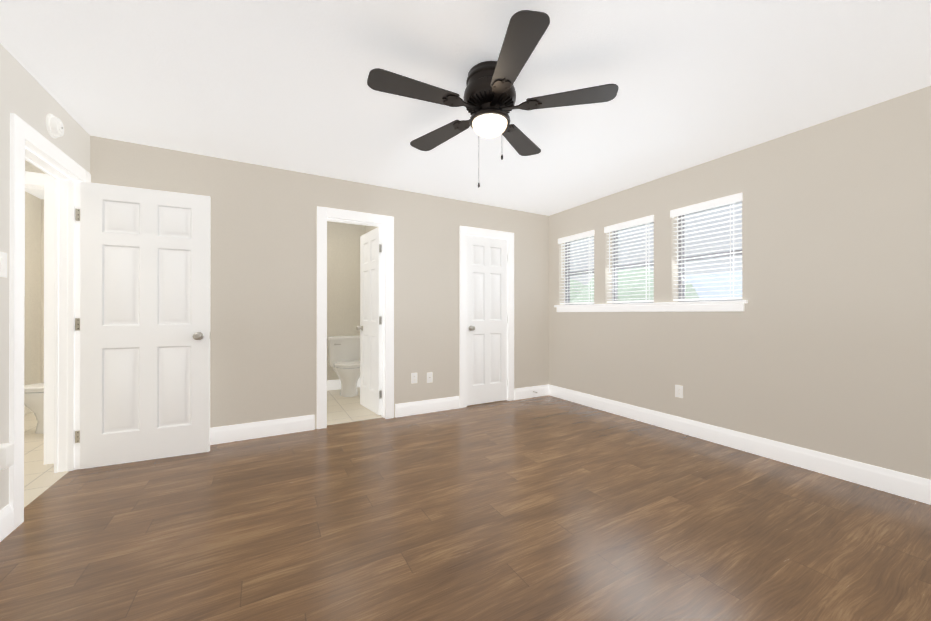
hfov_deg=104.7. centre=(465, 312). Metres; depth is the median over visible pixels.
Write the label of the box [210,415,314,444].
baseboard
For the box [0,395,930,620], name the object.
floor
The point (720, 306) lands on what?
window
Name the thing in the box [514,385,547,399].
baseboard
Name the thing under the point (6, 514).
baseboard
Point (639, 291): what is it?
backdrop
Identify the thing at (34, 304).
wall
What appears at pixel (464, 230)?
door frame
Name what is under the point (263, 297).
wall
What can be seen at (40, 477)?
floor
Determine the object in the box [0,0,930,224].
ceiling
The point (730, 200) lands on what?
window blind
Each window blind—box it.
[558,230,593,303]
[604,215,653,302]
[670,193,742,300]
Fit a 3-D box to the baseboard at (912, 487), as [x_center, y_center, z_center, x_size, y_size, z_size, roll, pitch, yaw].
[2.124,1.049,3.121,0.016,0.140,4.060,0,0,-29]
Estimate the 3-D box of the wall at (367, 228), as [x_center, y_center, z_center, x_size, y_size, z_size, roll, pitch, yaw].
[-1.093,-0.098,4.801,0.120,2.440,1.780,0,0,-29]
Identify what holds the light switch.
attached to the wall at (28, 99)
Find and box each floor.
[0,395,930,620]
[24,412,68,507]
[327,387,381,424]
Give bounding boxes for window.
[554,201,747,311]
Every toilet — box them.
[24,382,43,433]
[327,335,359,396]
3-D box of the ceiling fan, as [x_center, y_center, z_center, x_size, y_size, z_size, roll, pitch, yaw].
[0.105,-1.029,1.993,1.264,0.589,1.291,0,0,-29]
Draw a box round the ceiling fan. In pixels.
[367,10,618,187]
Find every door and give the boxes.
[80,181,210,468]
[356,227,381,414]
[467,235,507,405]
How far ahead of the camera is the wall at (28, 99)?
1.83 m
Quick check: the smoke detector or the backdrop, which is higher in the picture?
the smoke detector
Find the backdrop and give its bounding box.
[570,203,741,302]
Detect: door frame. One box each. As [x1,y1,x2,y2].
[9,113,90,529]
[317,206,393,428]
[460,226,513,407]
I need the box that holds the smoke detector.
[46,114,63,137]
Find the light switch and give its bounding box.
[0,252,6,276]
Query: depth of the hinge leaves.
2.55 m
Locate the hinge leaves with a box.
[75,208,79,442]
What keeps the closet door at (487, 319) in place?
in the wall at (263, 297)
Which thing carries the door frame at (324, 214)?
attached to the wall at (263, 297)
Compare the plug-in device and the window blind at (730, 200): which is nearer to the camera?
the plug-in device
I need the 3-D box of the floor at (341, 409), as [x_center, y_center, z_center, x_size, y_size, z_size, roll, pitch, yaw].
[-1.632,1.152,4.461,1.390,0.060,1.840,0,0,-29]
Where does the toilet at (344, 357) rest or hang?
on the floor at (341, 409)
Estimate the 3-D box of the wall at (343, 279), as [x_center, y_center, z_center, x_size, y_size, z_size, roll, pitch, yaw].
[-2.045,-0.097,5.218,1.110,2.440,0.120,0,0,-29]
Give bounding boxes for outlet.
[411,373,416,383]
[427,372,432,382]
[675,385,682,397]
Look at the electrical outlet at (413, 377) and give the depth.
3.93 m
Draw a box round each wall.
[0,43,89,509]
[24,160,45,415]
[90,135,548,428]
[327,221,364,380]
[365,225,377,233]
[549,86,930,479]
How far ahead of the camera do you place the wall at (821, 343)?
2.61 m
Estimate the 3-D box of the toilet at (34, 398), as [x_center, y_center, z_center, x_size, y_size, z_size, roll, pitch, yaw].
[-3.805,0.731,3.469,0.701,0.778,0.468,0,0,-29]
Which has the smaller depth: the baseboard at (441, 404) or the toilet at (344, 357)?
the baseboard at (441, 404)
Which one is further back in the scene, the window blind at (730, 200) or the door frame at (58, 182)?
the window blind at (730, 200)
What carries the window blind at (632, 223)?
attached to the window
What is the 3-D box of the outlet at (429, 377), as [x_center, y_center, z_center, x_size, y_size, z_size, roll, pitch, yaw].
[-0.398,0.731,4.022,0.070,0.115,0.016,0,0,-29]
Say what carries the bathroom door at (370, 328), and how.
in the wall at (263, 297)
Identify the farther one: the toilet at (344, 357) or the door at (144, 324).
the toilet at (344, 357)
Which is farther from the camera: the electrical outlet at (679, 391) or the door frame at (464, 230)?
the door frame at (464, 230)
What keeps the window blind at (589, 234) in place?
attached to the window
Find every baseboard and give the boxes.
[0,504,12,541]
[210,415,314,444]
[327,378,359,389]
[395,396,458,417]
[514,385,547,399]
[548,384,930,504]
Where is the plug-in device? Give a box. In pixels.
[0,443,13,469]
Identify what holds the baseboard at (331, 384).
attached to the wall at (343, 279)

